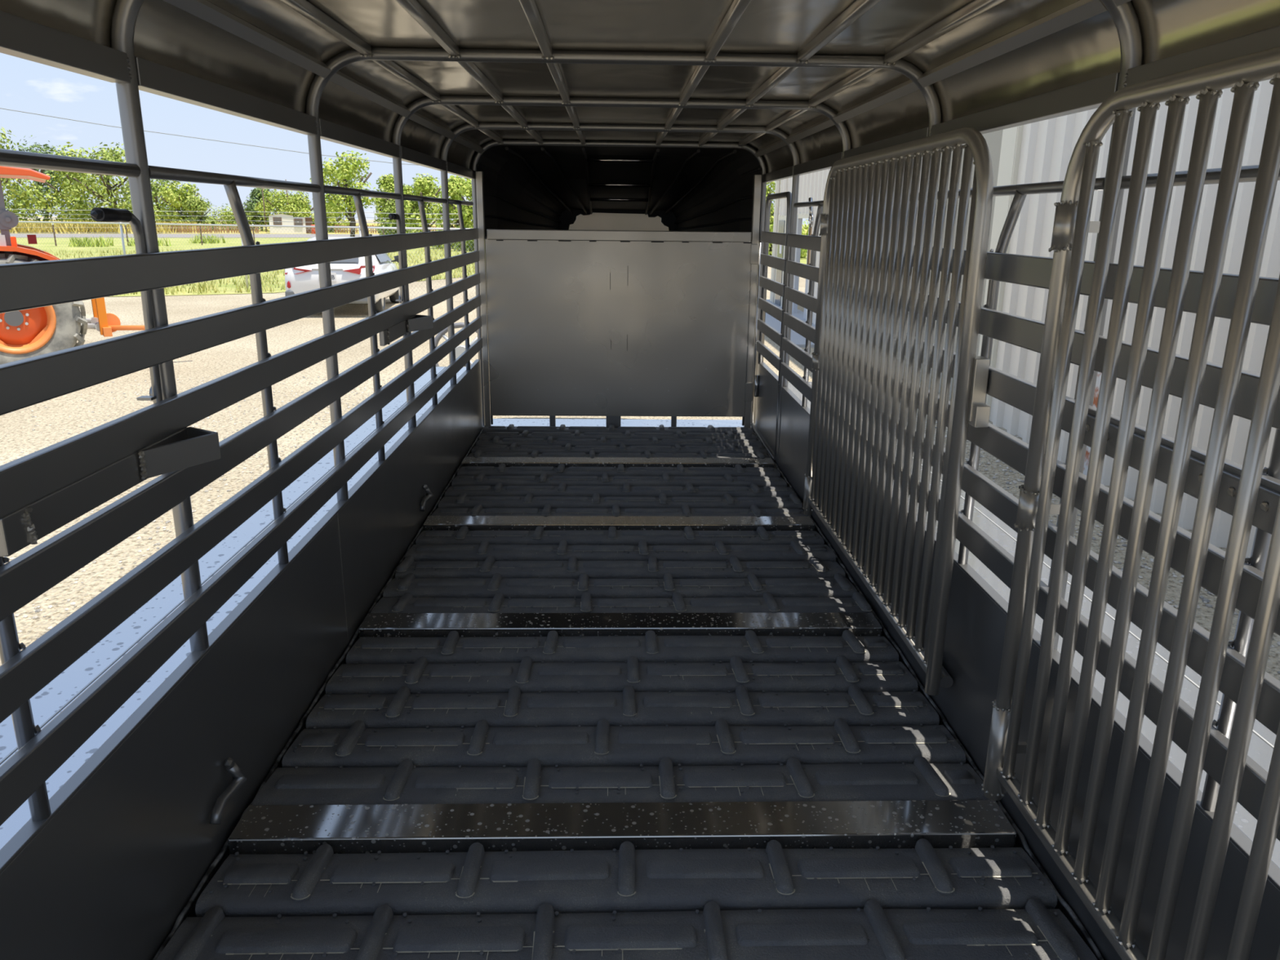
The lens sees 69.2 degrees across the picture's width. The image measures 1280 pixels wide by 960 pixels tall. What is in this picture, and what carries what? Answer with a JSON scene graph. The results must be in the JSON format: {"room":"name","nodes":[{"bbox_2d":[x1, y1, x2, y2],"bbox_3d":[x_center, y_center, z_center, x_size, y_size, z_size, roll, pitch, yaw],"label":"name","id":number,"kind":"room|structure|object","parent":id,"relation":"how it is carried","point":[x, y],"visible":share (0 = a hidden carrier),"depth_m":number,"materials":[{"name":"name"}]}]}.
{"room":"livestock trailer interior","nodes":[
{"label":"livestock trailer interior","id":0,"kind":"room"},
{"bbox_2d":[0,10,483,959],"bbox_3d":[-1.156,-0.288,3.296,0.404,1.878,7.289,0,16,-2],"label":"wall","id":1,"kind":"structure","parent":0,"point":[131,756],"depth_m":2.09,"materials":[{"name":"grey metal"}]},
{"bbox_2d":[475,171,761,429],"bbox_3d":[-0.155,-1.288,6.884,2.090,1.872,0.348,0,16,-2],"label":"wall","id":2,"kind":"structure","parent":0,"point":[611,324],"depth_m":6.76,"materials":[{"name":"grey metal"}]},
{"bbox_2d":[475,143,762,236],"bbox_3d":[-0.178,-2.342,7.783,2.040,0.713,2.349,0,16,-2],"label":"wall","id":3,"kind":"structure","parent":0,"point":[526,187],"depth_m":7.57,"materials":[{"name":"black metal"}]},
{"bbox_2d":[152,423,1103,959],"bbox_3d":[-0.064,0.584,3.605,2.090,0.135,7.340,0,16,-2],"label":"floor","id":4,"kind":"structure","parent":0,"point":[617,695],"depth_m":2.67,"materials":[{"name":"black"}]},
{"bbox_2d":[0,0,1279,651],"bbox_3d":[-0.053,-0.397,3.311,2.198,2.103,7.394,0,16,-2],"label":"frame","id":5,"kind":"structure","parent":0,"point":[787,83],"depth_m":2.80,"materials":[{"name":"grey metal"}]},
{"bbox_2d":[761,25,1279,959],"bbox_3d":[1.123,-0.281,3.363,0.416,1.878,7.289,0,16,-2],"label":"wall","id":6,"kind":"structure","parent":0,"point":[986,536],"depth_m":2.05,"materials":[{"name":"grey metal"}]},
{"bbox_2d":[750,245,790,465],"bbox_3d":[0.881,-0.938,6.296,0.051,1.440,1.145,0,16,-2],"label":"trim","id":7,"kind":"structure","parent":6,"relation":"attached to","point":[775,455],"depth_m":5.89,"materials":[{"name":"grey paint"}]},
{"bbox_2d":[754,191,791,453],"bbox_3d":[0.893,-1.073,6.261,0.065,1.659,1.020,0,16,-2],"label":"door","id":8,"kind":"structure","parent":6,"relation":"in","point":[766,381],"depth_m":6.30,"materials":[{"name":"grey paint"}]},
{"bbox_2d":[807,249,810,264],"bbox_3d":[0.986,-1.285,5.345,0.024,0.080,0.081,0,16,-2],"label":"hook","id":9,"kind":"object","parent":6,"relation":"hanging from","point":[809,251],"depth_m":5.39,"materials":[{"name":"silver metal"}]},
{"bbox_2d":[808,206,813,235],"bbox_3d":[0.988,-1.477,5.290,0.024,0.158,0.142,0,16,-2],"label":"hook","id":10,"kind":"object","parent":6,"relation":"hanging from","point":[811,215],"depth_m":5.33,"materials":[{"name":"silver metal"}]},
{"bbox_2d":[802,127,993,695],"bbox_3d":[0.898,-0.375,3.510,0.102,1.673,1.967,0,16,-2],"label":"gate","id":11,"kind":"object","parent":6,"relation":"attached to","point":[864,223],"visible":1,"depth_m":3.15,"materials":[{"name":"grey metal"}]},
{"bbox_2d":[981,46,1279,959],"bbox_3d":[0.961,0.263,1.256,0.104,1.673,1.942,0,16,-2],"label":"gate","id":12,"kind":"object","parent":6,"relation":"attached to","point":[1072,226],"visible":1,"depth_m":1.70,"materials":[{"name":"grey metal"}]},
{"label":"outside","id":13,"kind":"structure","parent":0,"visible":0},
{"bbox_2d":[0,216,1279,680],"bbox_3d":[-55.074,-39.032,143.338,420.000,0.001,540.000,0,16,-2],"label":"ground","id":14,"kind":"structure","parent":13,"point":[223,359],"depth_m":9.68,"materials":[{"name":"beige gravel"}]},
{"bbox_2d":[0,165,100,364],"bbox_3d":[-8.678,-2.567,11.515,3.320,2.578,1.780,-10,19,-32],"label":"tractor","id":15,"kind":"object","parent":14,"relation":"on","point":[24,334],"visible":0.6,"depth_m":11.53,"materials":[{"name":"orange metal"}]},
{"bbox_2d":[9,236,17,246],"bbox_3d":[-7.641,-2.907,11.310,0.060,0.120,0.070,-10,19,-32],"label":"lamp","id":16,"kind":"object","parent":15,"relation":"on","point":[13,239],"depth_m":11.28,"materials":[{"name":"orange plastic"}]},
{"bbox_2d":[26,234,37,244],"bbox_3d":[-8.116,-3.213,12.375,0.100,0.120,0.080,-10,19,-32],"label":"tail lamp","id":17,"kind":"object","parent":15,"relation":"on","point":[32,239],"depth_m":12.34,"materials":[{"name":"red plastic"}]},
{"bbox_2d":[91,297,145,337],"bbox_3d":[-6.840,-2.370,12.786,1.184,0.620,0.950,-10,19,-32],"label":"implement","id":18,"kind":"object","parent":15,"relation":"attached to","point":[108,322],"visible":0.76,"depth_m":12.33,"materials":[{"name":"orange metal"}]},
{"bbox_2d":[284,236,400,313],"bbox_3d":[-6.502,-4.637,20.710,2.229,1.560,4.524,-1,16,-6],"label":"car","id":19,"kind":"object","parent":14,"relation":"on","point":[303,278],"visible":0.41,"depth_m":18.60,"materials":[{"name":"white paint"}]},
{"bbox_2d":[284,267,311,274],"bbox_3d":[-6.874,-4.204,18.538,0.674,0.180,0.252,7,17,21],"label":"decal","id":20,"kind":"object","parent":19,"relation":"attached to","point":[292,270],"depth_m":18.47,"materials":[{"name":"red paint"}]},
{"bbox_2d":[342,265,374,274],"bbox_3d":[-5.635,-4.230,18.678,0.674,0.180,0.252,-10,19,-34],"label":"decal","id":21,"kind":"object","parent":19,"relation":"attached to","point":[347,269],"depth_m":18.58,"materials":[{"name":"red paint"}]},
{"bbox_2d":[391,255,398,262],"bbox_3d":[-5.582,-5.070,21.261,0.259,0.161,0.099,-1,16,-6],"label":"mirror","id":22,"kind":"object","parent":19,"relation":"attached to","point":[396,258],"depth_m":21.23,"materials":[{"name":"grey mirror"}]},
{"bbox_2d":[434,322,477,366],"bbox_3d":[-1.878,-1.198,9.852,0.656,0.948,0.263,0,16,-2],"label":"wheel","id":23,"kind":"object","parent":14,"relation":"on","point":[460,349],"visible":0.14,"depth_m":9.71,"materials":[{"name":"grey metal"}]},
{"bbox_2d":[0,376,1279,674],"bbox_3d":[-2.652,0.274,6.340,12.879,0.027,11.825,0,16,-2],"label":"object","id":24,"kind":"structure","parent":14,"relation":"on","point":[1205,601],"depth_m":6.93,"materials":[{"name":"stone"}]},
{"bbox_2d":[769,79,1279,557],"bbox_3d":[6.676,-3.187,9.737,6.058,5.020,27.300,0,16,-2],"label":"metal building","id":25,"kind":"structure","parent":14,"relation":"on","point":[1042,151],"depth_m":7.27,"materials":[{"name":"white metal"}]},
{"bbox_2d":[1083,371,1102,475],"bbox_3d":[3.723,-0.507,7.531,0.035,1.000,0.360,0,16,-2],"label":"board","id":26,"kind":"object","parent":14,"relation":"on","point":[1099,374],"visible":0.02,"depth_m":7.56,"materials":[{"name":"white"}]},
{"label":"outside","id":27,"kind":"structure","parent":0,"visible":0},
{"bbox_2d":[16,237,807,296],"bbox_3d":[-117.824,-17.110,63.285,290.000,0.001,122.500,0,16,-2],"label":"ground","id":28,"kind":"structure","parent":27,"point":[60,245],"depth_m":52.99,"materials":[{"name":"green plant"}]},
{"bbox_2d":[66,235,113,247],"bbox_3d":[-33.096,-14.417,55.843,2.437,0.699,2.708,-7,18,-26],"label":"clump","id":29,"kind":"object","parent":28,"relation":"on","point":[86,242],"visible":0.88,"depth_m":55.53,"materials":[{"name":"green plant"}]},
{"bbox_2d":[124,236,171,246],"bbox_3d":[-30.863,-14.954,57.846,2.570,0.692,2.478,10,18,29],"label":"clump","id":30,"kind":"object","parent":28,"relation":"on","point":[132,242],"visible":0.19,"depth_m":57.74,"materials":[{"name":"green plant"}]},
{"bbox_2d":[13,222,384,245],"bbox_3d":[-28.225,-15.250,57.731,23.756,1.380,5.132,-4,16,-15],"label":"fence","id":31,"kind":"object","parent":28,"relation":"on","point":[253,233],"visible":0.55,"depth_m":58.26,"materials":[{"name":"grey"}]},
{"bbox_2d":[187,233,230,243],"bbox_3d":[-30.268,-16.827,64.486,2.852,0.696,2.660,10,18,29],"label":"clump","id":32,"kind":"object","parent":28,"relation":"on","point":[204,240],"visible":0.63,"depth_m":64.30,"materials":[{"name":"green plant"}]},
{"bbox_2d":[0,208,475,299],"bbox_3d":[-14.824,-6.525,26.083,23.573,2.092,0.383,6,17,19],"label":"fence","id":33,"kind":"object","parent":28,"relation":"on","point":[120,224],"visible":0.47,"depth_m":24.63,"materials":[{"name":"grey"}]},
{"bbox_2d":[309,150,382,236],"bbox_3d":[-20.318,-19.466,64.002,4.620,6.500,4.638,0,16,-2],"label":"tree","id":34,"kind":"object","parent":28,"relation":"on","point":[333,200],"visible":0.73,"depth_m":63.32,"materials":[{"name":"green plant"}]},
{"bbox_2d":[373,173,396,235],"bbox_3d":[-18.473,-20.352,69.396,2.763,5.290,2.770,12,19,34],"label":"tree","id":35,"kind":"object","parent":28,"relation":"on","point":[387,183],"visible":0.27,"depth_m":68.71,"materials":[{"name":"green plant"}]},
{"bbox_2d":[373,183,417,235],"bbox_3d":[-16.921,-18.435,65.173,3.744,4.740,3.769,0,16,-2],"label":"tree","id":36,"kind":"object","parent":28,"relation":"on","point":[389,204],"visible":0.24,"depth_m":64.30,"materials":[{"name":"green plant"}]},
{"bbox_2d":[392,173,443,233],"bbox_3d":[-14.960,-18.129,63.463,3.854,5.565,4.088,-8,18,-27],"label":"tree","id":37,"kind":"object","parent":28,"relation":"on","point":[424,188],"visible":0.61,"depth_m":62.90,"materials":[{"name":"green plant"}]},
{"bbox_2d":[431,174,473,248],"bbox_3d":[-11.546,-16.870,58.763,3.390,5.095,3.525,0,16,-2],"label":"tree","id":38,"kind":"object","parent":28,"relation":"on","point":[454,182],"visible":0.39,"depth_m":57.83,"materials":[{"name":"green plant"}]},
{"bbox_2d":[451,181,474,251],"bbox_3d":[-9.757,-15.523,55.019,2.942,4.693,2.619,0,16,-2],"label":"tree","id":39,"kind":"object","parent":28,"relation":"on","point":[467,211],"visible":0.11,"depth_m":54.21,"materials":[{"name":"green plant"}]},
{"bbox_2d":[765,179,808,257],"bbox_3d":[7.230,-14.318,50.164,6.059,6.184,5.637,0,16,-2],"label":"tree","id":40,"kind":"object","parent":28,"relation":"on","point":[803,252],"visible":0.08,"depth_m":49.20,"materials":[{"name":"green plant"}]},
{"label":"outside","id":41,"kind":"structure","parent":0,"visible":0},
{"bbox_2d":[0,107,418,165],"bbox_3d":[-28.636,-18.643,48.723,77.255,4.634,1.586,-6,17,-22],"label":"power line","id":42,"kind":"object","parent":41,"point":[0,108],"visible":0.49,"depth_m":51.36,"materials":[{"name":"grey metal"}]},
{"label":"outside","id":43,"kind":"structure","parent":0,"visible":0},
{"bbox_2d":[0,233,378,237],"bbox_3d":[-103.274,-21.509,79.348,320.000,0.001,116.000,0,16,-2],"label":"road","id":44,"kind":"structure","parent":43,"point":[40,235],"depth_m":84.30,"materials":[{"name":"grey asphalt"}]},
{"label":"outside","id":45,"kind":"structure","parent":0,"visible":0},
{"bbox_2d":[764,299,815,347],"bbox_3d":[2.943,-3.357,19.511,1.450,0.150,8.800,0,16,-2],"label":"ground","id":46,"kind":"structure","parent":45,"point":[798,340],"depth_m":17.93,"materials":[{"name":"grey concrete"}]},
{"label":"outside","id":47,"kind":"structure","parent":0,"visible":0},
{"bbox_2d":[20,219,807,235],"bbox_3d":[-104.806,-36.743,133.214,320.000,0.001,198.000,0,16,-2],"label":"ground","id":48,"kind":"structure","parent":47,"point":[357,224],"depth_m":106.89,"materials":[{"name":"green plant"}]},
{"bbox_2d":[0,127,51,221],"bbox_3d":[-76.079,-34.390,108.188,12.036,14.208,10.188,0,16,-2],"label":"tree","id":49,"kind":"object","parent":48,"relation":"on","point":[26,194],"visible":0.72,"depth_m":110.07,"materials":[{"name":"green plant"}]},
{"bbox_2d":[3,134,82,223],"bbox_3d":[-79.004,-37.932,120.756,12.946,13.119,11.504,0,16,-2],"label":"tree","id":50,"kind":"object","parent":48,"relation":"on","point":[46,147],"visible":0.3,"depth_m":119.89,"materials":[{"name":"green plant"}]},
{"bbox_2d":[26,142,126,224],"bbox_3d":[-71.679,-36.481,117.940,11.815,12.166,11.528,0,16,-2],"label":"tree","id":51,"kind":"object","parent":48,"relation":"on","point":[104,192],"visible":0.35,"depth_m":116.71,"materials":[{"name":"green plant"}]},
{"bbox_2d":[0,219,210,233],"bbox_3d":[-65.398,-24.069,87.706,37.818,1.250,30.072,0,16,-2],"label":"weeds","id":52,"kind":"object","parent":48,"relation":"on","point":[92,226],"visible":0.56,"depth_m":89.65,"materials":[{"name":"green plant"}]},
{"bbox_2d":[51,142,168,222],"bbox_3d":[-65.050,-35.640,114.061,12.608,11.436,12.299,0,16,-2],"label":"tree","id":53,"kind":"object","parent":48,"relation":"on","point":[106,155],"visible":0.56,"depth_m":112.41,"materials":[{"name":"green plant"}]},
{"bbox_2d":[120,178,183,222],"bbox_3d":[-58.029,-32.996,111.030,7.583,7.949,9.456,0,16,-2],"label":"tree","id":54,"kind":"object","parent":48,"relation":"on","point":[154,185],"visible":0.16,"depth_m":109.80,"materials":[{"name":"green plant"}]},
{"bbox_2d":[153,180,207,230],"bbox_3d":[-53.513,-31.602,108.566,6.180,6.732,6.191,0,16,-2],"label":"tree","id":55,"kind":"object","parent":48,"relation":"on","point":[179,196],"visible":0.56,"depth_m":107.36,"materials":[{"name":"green plant"}]},
{"bbox_2d":[181,195,218,230],"bbox_3d":[-50.750,-30.630,107.227,3.950,4.558,3.581,0,16,-2],"label":"tree","id":56,"kind":"object","parent":48,"relation":"on","point":[197,205],"visible":0.75,"depth_m":106.53,"materials":[{"name":"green plant"}]},
{"bbox_2d":[204,203,261,230],"bbox_3d":[-51.124,-31.908,115.235,8.740,4.704,7.254,0,16,-2],"label":"tree","id":57,"kind":"object","parent":48,"relation":"on","point":[226,213],"visible":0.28,"depth_m":114.46,"materials":[{"name":"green plant"}]},
{"bbox_2d":[223,205,268,230],"bbox_3d":[-47.662,-31.534,112.254,6.043,3.473,5.604,0,16,-2],"label":"tree","id":58,"kind":"object","parent":48,"relation":"on","point":[249,218],"visible":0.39,"depth_m":111.64,"materials":[{"name":"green plant"}]},
{"bbox_2d":[242,187,273,231],"bbox_3d":[-46.180,-32.872,113.018,4.438,6.555,4.935,0,16,-2],"label":"tree","id":59,"kind":"object","parent":48,"relation":"on","point":[254,198],"visible":0.45,"depth_m":111.97,"materials":[{"name":"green plant"}]},
{"bbox_2d":[262,187,266,231],"bbox_3d":[-42.657,-30.912,105.545,0.440,5.200,0.260,0,16,-2],"label":"utility pole","id":60,"kind":"object","parent":48,"relation":"on","point":[262,188],"visible":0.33,"depth_m":105.55,"materials":[{"name":"brown wood"}]},
{"bbox_2d":[253,188,312,231],"bbox_3d":[-41.864,-31.597,109.936,7.362,6.777,7.115,0,16,-2],"label":"tree","id":61,"kind":"object","parent":48,"relation":"on","point":[277,197],"visible":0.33,"depth_m":108.50,"materials":[{"name":"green plant"}]},
{"bbox_2d":[268,213,312,233],"bbox_3d":[-38.007,-27.928,100.925,4.550,2.070,3.200,-5,17,-19],"label":"shed","id":62,"kind":"object","parent":48,"relation":"on","point":[282,217],"visible":0.73,"depth_m":99.51,"materials":[{"name":"white"}]},
{"bbox_2d":[129,222,455,233],"bbox_3d":[-32.386,-27.398,101.271,38.056,1.140,16.576,0,16,-2],"label":"weeds","id":63,"kind":"object","parent":48,"relation":"on","point":[210,230],"visible":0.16,"depth_m":96.72,"materials":[{"name":"brown"}]},
{"bbox_2d":[283,191,315,224],"bbox_3d":[-38.804,-30.486,107.056,4.841,5.692,5.331,0,16,-2],"label":"tree","id":64,"kind":"object","parent":48,"relation":"on","point":[297,203],"visible":0.44,"depth_m":105.80,"materials":[{"name":"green plant"}]},
{"bbox_2d":[311,224,315,234],"bbox_3d":[-34.697,-26.705,98.749,0.640,0.970,0.640,0,16,-2],"label":"barrel","id":65,"kind":"object","parent":48,"relation":"on","point":[312,228],"visible":0.52,"depth_m":98.50,"materials":[{"name":"orange"}]},
{"bbox_2d":[310,201,350,232],"bbox_3d":[-35.957,-30.220,107.786,5.370,4.535,4.578,0,16,-2],"label":"tree","id":66,"kind":"object","parent":48,"relation":"on","point":[331,221],"visible":0.39,"depth_m":107.34,"materials":[{"name":"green plant"}]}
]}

